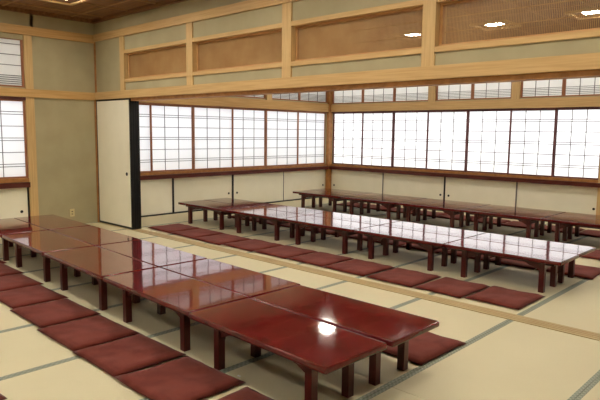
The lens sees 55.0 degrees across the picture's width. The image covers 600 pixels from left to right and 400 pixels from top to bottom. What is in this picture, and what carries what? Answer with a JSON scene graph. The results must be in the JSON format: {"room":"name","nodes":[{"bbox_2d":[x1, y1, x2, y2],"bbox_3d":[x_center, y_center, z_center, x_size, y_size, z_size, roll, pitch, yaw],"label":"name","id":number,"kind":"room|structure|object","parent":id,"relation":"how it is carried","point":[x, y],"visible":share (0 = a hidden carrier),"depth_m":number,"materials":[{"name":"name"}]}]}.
{"room":"japanese banquet hall","nodes":[
{"label":"japanese banquet hall","id":0,"kind":"room"},
{"bbox_2d":[0,10,327,222],"bbox_3d":[-3.436,-1.064,8.377,0.550,3.050,11.264,7,9,43],"label":"wall","id":1,"kind":"structure","parent":0,"point":[65,128],"depth_m":8.10,"materials":[{"name":"paint"}]},
{"bbox_2d":[0,37,24,87],"bbox_3d":[-3.989,-1.778,7.328,0.026,0.630,0.900,7,9,43],"label":"window","id":2,"kind":"structure","parent":1,"relation":"in","point":[11,50],"depth_m":7.55,"materials":[{"name":"paper"}]},
{"bbox_2d":[0,99,27,178],"bbox_3d":[-4.000,-0.785,7.445,0.026,1.040,0.900,7,9,43],"label":"window","id":3,"kind":"structure","parent":1,"relation":"in","point":[13,135],"depth_m":7.65,"materials":[{"name":"paper"}]},
{"bbox_2d":[22,35,38,215],"bbox_3d":[-3.665,-0.894,7.813,0.116,2.600,0.110,7,9,43],"label":"trim","id":4,"kind":"structure","parent":1,"relation":"attached to","point":[27,40],"depth_m":7.76,"materials":[{"name":"brown wood"}]},
{"bbox_2d":[0,23,93,43],"bbox_3d":[-5.021,-2.080,6.132,0.028,0.115,6.000,7,9,43],"label":"trim","id":5,"kind":"structure","parent":1,"relation":"attached to","point":[4,27],"depth_m":7.78,"materials":[{"name":"brown wood"}]},
{"bbox_2d":[0,87,94,100],"bbox_3d":[-5.030,-1.273,6.227,0.028,0.110,6.000,7,9,43],"label":"trim","id":6,"kind":"structure","parent":1,"relation":"attached to","point":[4,91],"depth_m":7.86,"materials":[{"name":"brown wood"}]},
{"bbox_2d":[94,42,99,221],"bbox_3d":[-2.982,-0.972,8.443,0.035,2.622,0.030,7,9,43],"label":"trim","id":7,"kind":"structure","parent":1,"relation":"attached to","point":[94,42],"depth_m":8.43,"materials":[{"name":"orange wood"}]},
{"bbox_2d":[96,98,133,229],"bbox_3d":[-2.628,-0.521,8.170,0.930,1.788,0.033,7,9,43],"label":"door","id":8,"kind":"structure","parent":1,"relation":"in","point":[114,116],"depth_m":8.13,"materials":[{"name":"beige paper"}]},
{"bbox_2d":[132,101,136,228],"bbox_3d":[-2.603,-0.508,8.198,0.932,1.755,0.033,7,9,43],"label":"door","id":9,"kind":"structure","parent":1,"relation":"in","point":[133,121],"depth_m":7.88,"materials":[{"name":"black paint"}]},
{"bbox_2d":[134,101,138,228],"bbox_3d":[-2.578,-0.510,8.223,0.933,1.755,0.033,7,9,43],"label":"door","id":10,"kind":"structure","parent":1,"relation":"in","point":[135,102],"depth_m":7.90,"materials":[{"name":"black paint"}]},
{"bbox_2d":[137,101,141,228],"bbox_3d":[-2.553,-0.513,8.249,0.934,1.755,0.033,7,9,43],"label":"door","id":11,"kind":"structure","parent":1,"relation":"in","point":[138,129],"depth_m":7.93,"materials":[{"name":"black paint"}]},
{"bbox_2d":[139,104,152,172],"bbox_3d":[-2.640,-0.949,8.872,0.026,1.075,0.817,7,9,43],"label":"window","id":12,"kind":"structure","parent":1,"relation":"in","point":[145,110],"depth_m":9.10,"materials":[{"name":"paper"}]},
{"bbox_2d":[152,104,192,171],"bbox_3d":[-2.106,-1.014,9.476,0.026,1.075,0.847,7,9,43],"label":"window","id":13,"kind":"structure","parent":1,"relation":"in","point":[172,135],"depth_m":9.48,"materials":[{"name":"paper"}]},
{"bbox_2d":[192,106,233,169],"bbox_3d":[-1.508,-1.075,10.062,0.026,1.075,0.880,7,9,43],"label":"window","id":14,"kind":"structure","parent":1,"relation":"in","point":[212,127],"depth_m":10.06,"materials":[{"name":"paper"}]},
{"bbox_2d":[140,164,326,175],"bbox_3d":[-1.170,-0.561,10.517,0.112,0.045,5.134,7,9,43],"label":"trim","id":15,"kind":"structure","parent":1,"relation":"attached to","point":[310,165],"depth_m":10.29,"materials":[{"name":"red wood"}]},
{"bbox_2d":[139,102,327,112],"bbox_3d":[-1.153,-1.661,10.384,0.102,0.020,5.134,7,9,43],"label":"trim","id":16,"kind":"structure","parent":1,"relation":"attached to","point":[139,102],"depth_m":10.12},
{"bbox_2d":[139,97,328,111],"bbox_3d":[-1.113,-1.748,10.336,0.030,0.165,5.134,7,9,43],"label":"trim","id":17,"kind":"structure","parent":1,"relation":"attached to","point":[215,101],"depth_m":10.51,"materials":[{"name":"brown wood"}]},
{"bbox_2d":[234,108,264,167],"bbox_3d":[-0.951,-1.143,10.690,0.026,1.075,0.850,7,9,43],"label":"window","id":18,"kind":"structure","parent":1,"relation":"in","point":[249,124],"depth_m":10.71,"materials":[{"name":"paper"}]},
{"bbox_2d":[265,110,298,166],"bbox_3d":[-0.345,-1.205,11.284,0.026,1.075,0.899,7,9,43],"label":"window","id":19,"kind":"structure","parent":1,"relation":"in","point":[281,127],"depth_m":11.28,"materials":[{"name":"paper"}]},
{"bbox_2d":[272,93,299,100],"bbox_3d":[-0.287,-2.127,11.225,0.026,0.360,0.790,7,9,43],"label":"window","id":20,"kind":"structure","parent":1,"relation":"in","point":[291,96],"depth_m":11.30,"materials":[{"name":"paper"}]},
{"bbox_2d":[298,112,325,164],"bbox_3d":[0.231,-1.275,11.931,0.026,1.075,0.886,7,9,43],"label":"window","id":21,"kind":"structure","parent":1,"relation":"in","point":[311,124],"depth_m":11.96,"materials":[{"name":"paper"}]},
{"bbox_2d":[300,92,326,102],"bbox_3d":[0.274,-2.189,11.815,0.026,0.360,0.844,7,9,43],"label":"window","id":22,"kind":"structure","parent":1,"relation":"in","point":[321,97],"depth_m":11.86,"materials":[{"name":"paper"}]},
{"bbox_2d":[325,91,332,188],"bbox_3d":[0.623,-1.527,12.214,0.070,2.930,0.110,7,9,43],"label":"trim","id":23,"kind":"structure","parent":1,"relation":"attached to","point":[329,93],"depth_m":12.21,"materials":[{"name":"orange wood"}]},
{"bbox_2d":[104,69,599,100],"bbox_3d":[0.551,-1.019,5.185,9.600,0.040,0.130,7,9,43],"label":"trim","id":24,"kind":"structure","parent":1,"relation":"attached to","point":[582,73],"depth_m":4.82,"materials":[{"name":"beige wood"}]},
{"bbox_2d":[0,198,599,399],"bbox_3d":[0.231,0.837,5.123,9.850,0.121,11.514,7,9,43],"label":"floor","id":25,"kind":"structure","parent":0,"point":[500,358],"depth_m":3.89,"materials":[{"name":"wicker"}]},
{"bbox_2d":[0,263,23,276],"bbox_3d":[-2.948,0.675,5.494,0.553,0.037,0.416,7,9,43],"label":"floor cushion","id":26,"kind":"object","parent":25,"relation":"on","point":[5,270],"visible":0.92,"depth_m":5.46,"materials":[{"name":"red fabric"}]},
{"bbox_2d":[0,187,29,218],"bbox_3d":[-5.089,0.220,6.719,0.438,0.572,3.600,7,9,43],"label":"base cabinet","id":27,"kind":"object","parent":25,"relation":"on","point":[14,202],"visible":0.66,"depth_m":7.73,"materials":[{"name":"beige paper"}]},
{"bbox_2d":[0,182,30,188],"bbox_3d":[-4.936,-0.075,6.541,0.150,0.070,3.600,7,9,43],"label":"trim","id":28,"kind":"structure","parent":27,"relation":"on","point":[19,184],"depth_m":7.65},
{"bbox_2d":[0,273,42,291],"bbox_3d":[-2.583,0.727,5.096,0.505,0.035,0.426,7,9,43],"label":"floor cushion","id":29,"kind":"object","parent":25,"relation":"on","point":[8,282],"visible":0.97,"depth_m":5.06,"materials":[{"name":"red fabric"}]},
{"bbox_2d":[0,218,46,260],"bbox_3d":[-3.226,0.434,6.360,0.466,0.310,1.098,-6,9,-44],"label":"table","id":30,"kind":"object","parent":25,"relation":"on","point":[8,225],"visible":0.62,"depth_m":6.17,"materials":[{"name":"red paint"}]},
{"bbox_2d":[0,285,68,308],"bbox_3d":[-2.225,0.777,4.706,0.550,0.036,0.435,7,9,43],"label":"floor cushion","id":31,"kind":"object","parent":25,"relation":"on","point":[30,295],"visible":1,"depth_m":4.63,"materials":[{"name":"red fabric"}]},
{"bbox_2d":[2,230,93,281],"bbox_3d":[-2.443,0.538,5.557,0.466,0.310,1.098,-6,9,-44],"label":"table","id":32,"kind":"object","parent":25,"relation":"on","point":[40,242],"visible":0.77,"depth_m":5.43,"materials":[{"name":"red paint"}]},
{"bbox_2d":[14,214,90,229],"bbox_3d":[-2.886,0.400,6.686,0.466,0.310,1.098,-6,9,-44],"label":"table","id":33,"kind":"object","parent":25,"relation":"on","point":[49,222],"visible":0.45,"depth_m":6.60,"materials":[{"name":"red paint"}]},
{"bbox_2d":[10,298,99,327],"bbox_3d":[-1.831,0.830,4.301,0.566,0.035,0.446,7,9,43],"label":"floor cushion","id":34,"kind":"object","parent":25,"relation":"on","point":[42,315],"visible":1,"depth_m":4.24,"materials":[{"name":"red fabric"}]},
{"bbox_2d":[37,315,139,351],"bbox_3d":[-1.431,0.882,3.893,0.555,0.035,0.466,7,9,43],"label":"floor cushion","id":35,"kind":"object","parent":25,"relation":"on","point":[82,333],"visible":0.99,"depth_m":3.83,"materials":[{"name":"red fabric"}]},
{"bbox_2d":[50,226,140,245],"bbox_3d":[-2.103,0.504,5.883,0.466,0.310,1.098,-6,9,-44],"label":"table","id":36,"kind":"object","parent":25,"relation":"on","point":[93,235],"visible":0.48,"depth_m":5.80,"materials":[{"name":"red paint"}]},
{"bbox_2d":[44,246,156,310],"bbox_3d":[-1.664,0.642,4.757,0.466,0.310,1.098,-6,9,-44],"label":"table","id":37,"kind":"object","parent":25,"relation":"on","point":[94,261],"visible":0.84,"depth_m":4.64,"materials":[{"name":"red paint"}]},
{"bbox_2d":[72,333,186,376],"bbox_3d":[-1.044,0.930,3.521,0.523,0.037,0.476,7,9,43],"label":"floor cushion","id":38,"kind":"object","parent":25,"relation":"on","point":[122,356],"visible":0.98,"depth_m":3.47,"materials":[{"name":"red fabric"}]},
{"bbox_2d":[97,240,206,267],"bbox_3d":[-1.325,0.607,5.084,0.466,0.310,1.098,-6,9,-44],"label":"table","id":39,"kind":"object","parent":25,"relation":"on","point":[151,253],"visible":0.44,"depth_m":5.00,"materials":[{"name":"red paint"}]},
{"bbox_2d":[148,223,198,232],"bbox_3d":[-1.754,0.388,8.065,0.536,0.035,0.570,-6,9,-45],"label":"floor cushion","id":40,"kind":"object","parent":25,"relation":"on","point":[169,228],"visible":0.91,"depth_m":7.99,"materials":[{"name":"red fabric"}]},
{"bbox_2d":[103,268,247,351],"bbox_3d":[-0.880,0.745,3.960,0.466,0.310,1.098,-6,9,-44],"label":"table","id":41,"kind":"object","parent":25,"relation":"on","point":[184,295],"visible":0.86,"depth_m":3.85,"materials":[{"name":"red paint"}]},
{"bbox_2d":[114,355,244,399],"bbox_3d":[-0.653,0.979,3.148,0.542,0.035,0.496,7,9,43],"label":"floor cushion","id":42,"kind":"object","parent":25,"relation":"on","point":[183,378],"visible":1,"depth_m":3.11,"materials":[{"name":"red fabric"}]},
{"bbox_2d":[170,228,224,238],"bbox_3d":[-1.363,0.438,7.671,0.533,0.037,0.537,7,9,44],"label":"floor cushion","id":43,"kind":"object","parent":25,"relation":"on","point":[194,233],"visible":0.94,"depth_m":7.62,"materials":[{"name":"red fabric"}]},
{"bbox_2d":[178,200,247,229],"bbox_3d":[-1.265,0.218,8.397,1.098,0.310,0.466,7,9,43],"label":"table","id":44,"kind":"object","parent":25,"relation":"on","point":[219,208],"visible":0.75,"depth_m":8.29,"materials":[{"name":"red paint"}]},
{"bbox_2d":[194,233,250,244],"bbox_3d":[-0.979,0.489,7.283,0.540,0.035,0.536,7,9,44],"label":"floor cushion","id":45,"kind":"object","parent":25,"relation":"on","point":[219,239],"visible":0.97,"depth_m":7.21,"materials":[{"name":"red fabric"}]},
{"bbox_2d":[161,259,299,298],"bbox_3d":[-0.544,0.710,4.289,0.466,0.310,1.098,-6,9,-44],"label":"table","id":46,"kind":"object","parent":25,"relation":"on","point":[243,281],"visible":0.5,"depth_m":4.20,"materials":[{"name":"red paint"}]},
{"bbox_2d":[141,169,324,215],"bbox_3d":[-1.342,-0.198,10.655,0.438,0.572,5.040,7,9,43],"label":"base cabinet","id":47,"kind":"object","parent":25,"relation":"on","point":[158,196],"visible":0.72,"depth_m":10.36,"materials":[{"name":"beige paper"}]},
{"bbox_2d":[140,166,328,179],"bbox_3d":[-1.157,-0.503,10.511,0.150,0.068,5.134,7,9,43],"label":"trim","id":48,"kind":"structure","parent":47,"relation":"on","point":[184,175],"depth_m":10.26,"materials":[{"name":"wood"}]},
{"bbox_2d":[207,198,270,225],"bbox_3d":[-0.941,0.182,8.738,1.098,0.310,0.466,7,9,43],"label":"table","id":49,"kind":"object","parent":25,"relation":"on","point":[222,200],"visible":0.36,"depth_m":8.66,"materials":[{"name":"red paint"}]},
{"bbox_2d":[218,387,273,399],"bbox_3d":[-0.253,1.033,2.725,0.540,0.036,0.485,7,9,43],"label":"floor cushion","id":50,"kind":"object","parent":25,"relation":"on","point":[246,393],"visible":1,"depth_m":2.94,"materials":[{"name":"red fabric"}]},
{"bbox_2d":[223,239,282,251],"bbox_3d":[-0.561,0.535,6.932,0.541,0.035,0.536,7,9,44],"label":"floor cushion","id":51,"kind":"object","parent":25,"relation":"on","point":[251,245],"visible":0.98,"depth_m":6.86,"materials":[{"name":"red fabric"}]},
{"bbox_2d":[225,207,305,240],"bbox_3d":[-0.463,0.316,7.644,1.098,0.310,0.466,7,9,43],"label":"table","id":52,"kind":"object","parent":25,"relation":"on","point":[276,217],"visible":0.83,"depth_m":7.51,"materials":[{"name":"red paint"}]},
{"bbox_2d":[253,245,316,258],"bbox_3d":[-0.162,0.583,6.571,0.521,0.035,0.536,7,9,43],"label":"floor cushion","id":53,"kind":"object","parent":25,"relation":"on","point":[285,251],"visible":0.98,"depth_m":6.49,"materials":[{"name":"red fabric"}]},
{"bbox_2d":[189,298,386,399],"bbox_3d":[-0.107,0.847,3.163,0.466,0.310,1.098,-6,9,-45],"label":"table","id":54,"kind":"object","parent":25,"relation":"on","point":[316,346],"visible":0.99,"depth_m":3.01,"materials":[{"name":"red paint"}]},
{"bbox_2d":[254,204,328,235],"bbox_3d":[-0.139,0.280,7.984,1.098,0.310,0.466,7,9,43],"label":"table","id":55,"kind":"object","parent":25,"relation":"on","point":[290,209],"visible":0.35,"depth_m":7.93,"materials":[{"name":"red paint"}]},
{"bbox_2d":[288,252,353,266],"bbox_3d":[0.226,0.628,6.220,0.511,0.035,0.536,7,9,43],"label":"floor cushion","id":56,"kind":"object","parent":25,"relation":"on","point":[321,259],"visible":1,"depth_m":6.15,"materials":[{"name":"red fabric"}]},
{"bbox_2d":[293,190,354,211],"bbox_3d":[0.419,0.030,10.166,1.098,0.310,0.466,7,9,43],"label":"table","id":57,"kind":"object","parent":25,"relation":"on","point":[334,197],"visible":0.8,"depth_m":10.04,"materials":[{"name":"red paint"}]},
{"bbox_2d":[283,215,376,253],"bbox_3d":[0.339,0.414,6.890,1.098,0.310,0.466,7,9,43],"label":"table","id":58,"kind":"object","parent":25,"relation":"on","point":[344,228],"visible":0.88,"depth_m":6.76,"materials":[{"name":"red paint"}]},
{"bbox_2d":[313,188,369,206],"bbox_3d":[0.743,-0.006,10.507,1.098,0.310,0.466,7,9,43],"label":"table","id":59,"kind":"object","parent":25,"relation":"on","point":[324,189],"visible":0.28,"depth_m":10.59,"materials":[{"name":"red paint"}]},
{"bbox_2d":[251,285,438,385],"bbox_3d":[0.237,0.812,3.501,1.098,0.310,0.466,7,9,43],"label":"table","id":60,"kind":"object","parent":25,"relation":"on","point":[392,327],"visible":0.79,"depth_m":3.35,"materials":[{"name":"red paint"}]},
{"bbox_2d":[99,222,599,340],"bbox_3d":[0.512,0.763,5.376,9.600,0.035,0.147,7,9,43],"label":"trim","id":61,"kind":"structure","parent":25,"relation":"in","point":[540,323],"depth_m":5.00,"materials":[{"name":"brown wood"}]},
{"bbox_2d":[310,212,399,247],"bbox_3d":[0.664,0.378,7.231,1.098,0.310,0.466,7,9,43],"label":"table","id":62,"kind":"object","parent":25,"relation":"on","point":[333,215],"visible":0.44,"depth_m":7.19,"materials":[{"name":"red paint"}]},
{"bbox_2d":[324,259,395,275],"bbox_3d":[0.603,0.676,5.853,0.520,0.035,0.536,7,9,44],"label":"floor cushion","id":63,"kind":"object","parent":25,"relation":"on","point":[355,266],"visible":1,"depth_m":5.79,"materials":[{"name":"red fabric"}]},
{"bbox_2d":[340,195,410,219],"bbox_3d":[1.221,0.128,9.413,1.098,0.310,0.466,7,9,43],"label":"table","id":64,"kind":"object","parent":25,"relation":"on","point":[388,203],"visible":0.88,"depth_m":9.27,"materials":[{"name":"red paint"}]},
{"bbox_2d":[359,193,425,217],"bbox_3d":[1.545,0.092,9.754,1.098,0.310,0.466,7,9,43],"label":"table","id":65,"kind":"object","parent":25,"relation":"on","point":[368,194],"visible":0.42,"depth_m":9.71,"materials":[{"name":"red paint"}]},
{"bbox_2d":[366,267,440,286],"bbox_3d":[0.986,0.724,5.479,0.515,0.035,0.536,7,9,43],"label":"floor cushion","id":66,"kind":"object","parent":25,"relation":"on","point":[410,278],"visible":1,"depth_m":5.41,"materials":[{"name":"red fabric"}]},
{"bbox_2d":[354,225,464,270],"bbox_3d":[1.142,0.513,6.137,1.098,0.310,0.466,7,9,43],"label":"table","id":67,"kind":"object","parent":25,"relation":"on","point":[430,242],"visible":0.93,"depth_m":6.01,"materials":[{"name":"red paint"}]},
{"bbox_2d":[381,332,465,364],"bbox_3d":[0.703,0.922,3.773,0.531,0.035,0.565,-6,9,-45],"label":"floor cushion","id":68,"kind":"object","parent":25,"relation":"on","point":[423,348],"visible":0.4,"depth_m":3.63,"materials":[{"name":"red fabric"}]},
{"bbox_2d":[379,221,484,263],"bbox_3d":[1.466,0.476,6.478,1.098,0.310,0.466,7,9,43],"label":"table","id":69,"kind":"object","parent":25,"relation":"on","point":[455,232],"visible":0.51,"depth_m":6.42,"materials":[{"name":"red paint"}]},
{"bbox_2d":[396,200,474,227],"bbox_3d":[2.024,0.226,8.660,1.098,0.310,0.466,7,9,43],"label":"table","id":70,"kind":"object","parent":25,"relation":"on","point":[452,210],"visible":0.84,"depth_m":8.53,"materials":[{"name":"red paint"}]},
{"bbox_2d":[413,198,489,225],"bbox_3d":[2.348,0.190,9.000,1.098,0.310,0.466,7,9,43],"label":"table","id":71,"kind":"object","parent":25,"relation":"on","point":[467,221],"visible":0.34,"depth_m":8.97,"materials":[{"name":"red paint"}]},
{"bbox_2d":[415,277,489,297],"bbox_3d":[1.358,0.768,5.144,0.535,0.036,0.465,-6,9,-44],"label":"floor cushion","id":72,"kind":"object","parent":25,"relation":"on","point":[453,287],"visible":1,"depth_m":5.07,"materials":[{"name":"red fabric"}]},
{"bbox_2d":[331,169,597,214],"bbox_3d":[2.740,-0.157,10.713,5.295,0.572,0.438,7,9,43],"label":"base cabinet","id":73,"kind":"object","parent":25,"relation":"on","point":[574,199],"visible":0.59,"depth_m":10.10,"materials":[{"name":"beige paper"}]},
{"bbox_2d":[464,286,544,309],"bbox_3d":[1.722,0.808,4.844,0.470,0.036,0.535,7,9,44],"label":"floor cushion","id":74,"kind":"object","parent":25,"relation":"on","point":[497,295],"visible":1,"depth_m":4.78,"materials":[{"name":"red fabric"}]},
{"bbox_2d":[462,207,553,238],"bbox_3d":[2.826,0.325,7.906,1.098,0.310,0.466,7,9,43],"label":"table","id":75,"kind":"object","parent":25,"relation":"on","point":[527,218],"visible":0.89,"depth_m":7.78,"materials":[{"name":"red paint"}]},
{"bbox_2d":[444,238,578,292],"bbox_3d":[1.944,0.611,5.384,1.098,0.310,0.466,7,9,43],"label":"table","id":76,"kind":"object","parent":25,"relation":"on","point":[541,259],"visible":1,"depth_m":5.25,"materials":[{"name":"red paint"}]},
{"bbox_2d":[490,258,535,269],"bbox_3d":[2.361,0.654,6.216,0.541,0.035,0.531,7,9,44],"label":"floor cushion","id":77,"kind":"object","parent":25,"relation":"on","point":[522,264],"visible":0.4,"depth_m":6.07,"materials":[{"name":"red fabric"}]},
{"bbox_2d":[480,205,564,235],"bbox_3d":[3.150,0.288,8.247,1.098,0.310,0.466,7,9,43],"label":"table","id":78,"kind":"object","parent":25,"relation":"on","point":[519,209],"visible":0.46,"depth_m":8.14,"materials":[{"name":"red paint"}]},
{"bbox_2d":[469,233,595,282],"bbox_3d":[2.268,0.575,5.724,1.098,0.310,0.466,7,9,43],"label":"table","id":79,"kind":"object","parent":25,"relation":"on","point":[581,250],"visible":0.58,"depth_m":5.61,"materials":[{"name":"red paint"}]},
{"bbox_2d":[536,263,599,278],"bbox_3d":[2.756,0.702,5.845,0.543,0.037,0.532,7,9,42],"label":"floor cushion","id":80,"kind":"object","parent":25,"relation":"on","point":[589,272],"visible":0.51,"depth_m":5.72,"materials":[{"name":"red fabric"}]},
{"bbox_2d":[541,215,599,241],"bbox_3d":[3.628,0.423,7.153,1.098,0.310,0.466,7,9,43],"label":"table","id":81,"kind":"object","parent":25,"relation":"on","point":[564,222],"visible":0.94,"depth_m":7.27,"materials":[{"name":"red paint"}]},
{"bbox_2d":[557,212,599,238],"bbox_3d":[3.953,0.386,7.494,1.098,0.310,0.466,7,9,43],"label":"table","id":82,"kind":"object","parent":25,"relation":"on","point":[568,214],"visible":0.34,"depth_m":7.66,"materials":[{"name":"red paint"}]},
{"bbox_2d":[0,0,599,52],"bbox_3d":[0.267,-2.167,4.769,9.850,0.170,11.514,7,9,43],"label":"ceiling","id":83,"kind":"structure","parent":0,"point":[91,11],"depth_m":7.50,"materials":[{"name":"brown wood"}]},
{"bbox_2d":[40,0,88,5],"bbox_3d":[-2.840,-2.395,6.821,0.540,0.028,0.540,7,9,43],"label":"recessed light","id":84,"kind":"object","parent":83,"relation":"in","point":[64,2],"visible":1,"depth_m":7.02,"materials":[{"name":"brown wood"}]},
{"bbox_2d":[94,0,599,91],"bbox_3d":[0.559,-1.637,5.113,9.600,1.055,0.130,7,9,43],"label":"wall","id":85,"kind":"structure","parent":0,"point":[107,51],"depth_m":5.96,"materials":[{"name":"paint"}]},
{"bbox_2d":[119,36,127,89],"bbox_3d":[-2.360,-1.856,7.867,0.113,0.717,0.166,7,9,43],"label":"trim","id":86,"kind":"structure","parent":85,"relation":"attached to","point":[123,57],"depth_m":7.80,"materials":[{"name":"brown wood"}]},
{"bbox_2d":[124,39,185,81],"bbox_3d":[-1.815,-1.748,7.337,1.420,0.430,0.125,7,9,43],"label":"transom panel","id":87,"kind":"object","parent":85,"relation":"attached to","point":[163,60],"visible":0.85,"depth_m":7.33,"materials":[{"name":"brown wood"}]},
{"bbox_2d":[186,22,196,84],"bbox_3d":[-1.244,-1.719,6.820,0.120,0.717,0.166,7,9,43],"label":"trim","id":88,"kind":"structure","parent":85,"relation":"attached to","point":[191,47],"depth_m":6.75,"materials":[{"name":"brown wood"}]},
{"bbox_2d":[93,0,299,41],"bbox_3d":[0.508,-1.899,5.024,9.600,0.100,0.028,7,9,43],"label":"trim","id":89,"kind":"structure","parent":85,"relation":"attached to","point":[249,5],"depth_m":6.65,"materials":[{"name":"brown wood"}]},
{"bbox_2d":[192,23,281,75],"bbox_3d":[-0.675,-1.609,6.266,1.482,0.430,0.125,7,9,43],"label":"transom panel","id":90,"kind":"object","parent":85,"relation":"attached to","point":[257,48],"visible":0.84,"depth_m":6.22,"materials":[{"name":"brown wood"}]},
{"bbox_2d":[282,2,295,77],"bbox_3d":[-0.078,-1.577,5.725,0.128,0.717,0.166,7,9,43],"label":"trim","id":91,"kind":"structure","parent":85,"relation":"attached to","point":[288,31],"depth_m":5.66,"materials":[{"name":"brown wood"}]},
{"bbox_2d":[95,52,599,99],"bbox_3d":[0.552,-1.091,5.177,9.600,0.105,0.190,7,9,43],"label":"beam","id":92,"kind":"structure","parent":85,"relation":"attached to","point":[588,61],"depth_m":4.83,"materials":[{"name":"brown wood"}]},
{"bbox_2d":[291,0,422,65],"bbox_3d":[0.491,-1.466,5.171,1.472,0.430,0.125,7,9,43],"label":"transom panel","id":93,"kind":"object","parent":85,"relation":"attached to","point":[330,38],"visible":0.86,"depth_m":5.13,"materials":[{"name":"brown wood"}]},
{"bbox_2d":[421,0,446,66],"bbox_3d":[1.081,-1.435,4.637,0.120,0.717,0.166,7,9,43],"label":"trim","id":94,"kind":"structure","parent":85,"relation":"attached to","point":[430,21],"depth_m":4.58,"materials":[{"name":"brown wood"}]},
{"bbox_2d":[435,0,599,51],"bbox_3d":[1.649,-1.324,4.084,1.478,0.430,0.125,7,9,43],"label":"transom panel","id":95,"kind":"object","parent":85,"relation":"attached to","point":[594,32],"visible":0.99,"depth_m":4.23,"materials":[{"name":"brown wood"}]},
{"bbox_2d":[325,95,599,183],"bbox_3d":[4.226,-1.129,9.187,9.740,3.170,0.650,7,9,43],"label":"wall","id":96,"kind":"structure","parent":0,"point":[599,95],"depth_m":11.22,"materials":[{"name":"paint"}]},
{"bbox_2d":[332,113,361,164],"bbox_3d":[1.001,-1.274,12.005,0.808,1.075,0.026,7,9,43],"label":"window","id":97,"kind":"structure","parent":96,"relation":"in","point":[347,127],"depth_m":12.03,"materials":[{"name":"paper"}]},
{"bbox_2d":[333,90,362,103],"bbox_3d":[0.984,-2.169,11.885,0.790,0.360,0.026,7,9,43],"label":"window","id":98,"kind":"structure","parent":96,"relation":"in","point":[349,96],"depth_m":11.89,"materials":[{"name":"paper"}]},
{"bbox_2d":[361,112,393,166],"bbox_3d":[1.536,-1.204,11.462,0.762,1.075,0.026,7,9,43],"label":"window","id":99,"kind":"structure","parent":96,"relation":"in","point":[377,139],"depth_m":11.46,"materials":[{"name":"paper"}]},
{"bbox_2d":[362,88,393,102],"bbox_3d":[1.547,-2.100,11.356,0.760,0.360,0.026,7,9,43],"label":"window","id":100,"kind":"structure","parent":96,"relation":"in","point":[387,94],"depth_m":11.37,"materials":[{"name":"paper"}]},
{"bbox_2d":[393,111,426,168],"bbox_3d":[2.103,-1.139,10.971,0.784,1.075,0.026,7,9,43],"label":"window","id":101,"kind":"structure","parent":96,"relation":"in","point":[410,128],"depth_m":10.98,"materials":[{"name":"paper"}]},
{"bbox_2d":[394,86,428,101],"bbox_3d":[2.103,-2.032,10.835,0.770,0.360,0.026,7,9,43],"label":"window","id":102,"kind":"structure","parent":96,"relation":"in","point":[406,94],"depth_m":10.85,"materials":[{"name":"paper"}]},
{"bbox_2d":[425,111,468,171],"bbox_3d":[2.648,-1.068,10.418,0.813,1.075,0.026,7,9,43],"label":"window","id":103,"kind":"structure","parent":96,"relation":"in","point":[447,131],"depth_m":10.41,"materials":[{"name":"paper"}]},
{"bbox_2d":[436,84,472,100],"bbox_3d":[2.742,-1.954,10.235,0.710,0.360,0.026,7,9,43],"label":"window","id":104,"kind":"structure","parent":96,"relation":"in","point":[463,91],"depth_m":10.24,"materials":[{"name":"paper"}]},
{"bbox_2d":[329,166,599,187],"bbox_3d":[3.748,-0.321,9.451,8.550,0.068,0.150,7,9,43],"label":"trim","id":105,"kind":"structure","parent":96,"relation":"attached to","point":[509,179],"depth_m":9.99,"materials":[{"name":"wood"}]},
{"bbox_2d":[331,164,597,182],"bbox_3d":[3.761,-0.378,9.458,8.550,0.045,0.112,7,9,43],"label":"trim","id":106,"kind":"structure","parent":96,"relation":"attached to","point":[339,165],"depth_m":10.04,"materials":[{"name":"orange wood"}]},
{"bbox_2d":[331,96,599,111],"bbox_3d":[4.116,-1.511,8.918,9.600,0.150,0.030,7,9,43],"label":"trim","id":107,"kind":"structure","parent":96,"relation":"attached to","point":[566,101],"depth_m":9.90,"materials":[{"name":"brown wood"}]},
{"bbox_2d":[332,107,599,112],"bbox_3d":[3.771,-1.478,9.325,8.550,0.020,0.102,7,9,43],"label":"trim","id":108,"kind":"structure","parent":96,"relation":"attached to","point":[556,107],"depth_m":10.02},
{"bbox_2d":[466,110,509,173],"bbox_3d":[3.238,-1.001,9.905,0.795,1.075,0.026,7,9,43],"label":"window","id":109,"kind":"structure","parent":96,"relation":"in","point":[488,130],"depth_m":9.91,"materials":[{"name":"paper"}]},
{"bbox_2d":[472,82,511,99],"bbox_3d":[3.257,-1.891,9.751,0.710,0.360,0.026,7,9,43],"label":"window","id":110,"kind":"structure","parent":96,"relation":"in","point":[502,90],"depth_m":9.76,"materials":[{"name":"paper"}]},
{"bbox_2d":[511,81,520,98],"bbox_3d":[3.568,-1.839,9.466,0.140,0.360,0.102,7,9,43],"label":"trim","id":111,"kind":"structure","parent":96,"relation":"attached to","point":[516,86],"depth_m":9.43,"materials":[{"name":"brown wood"}]},
{"bbox_2d":[507,109,556,176],"bbox_3d":[3.764,-0.932,9.371,0.750,1.075,0.026,7,9,43],"label":"window","id":112,"kind":"structure","parent":96,"relation":"in","point":[532,132],"depth_m":9.37,"materials":[{"name":"paper"}]},
{"bbox_2d":[520,79,563,97],"bbox_3d":[3.862,-1.817,9.183,0.675,0.360,0.026,7,9,43],"label":"window","id":113,"kind":"structure","parent":96,"relation":"in","point":[540,88],"depth_m":9.19,"materials":[{"name":"paper"}]},
{"bbox_2d":[553,108,599,179],"bbox_3d":[4.297,-0.871,8.911,0.703,1.075,0.026,7,9,43],"label":"window","id":114,"kind":"structure","parent":96,"relation":"in","point":[577,143],"depth_m":8.91,"materials":[{"name":"paper"}]},
{"bbox_2d":[563,77,599,96],"bbox_3d":[4.352,-1.757,8.723,0.675,0.360,0.026,7,9,43],"label":"window","id":115,"kind":"structure","parent":96,"relation":"in","point":[578,86],"depth_m":8.78,"materials":[{"name":"paper"}]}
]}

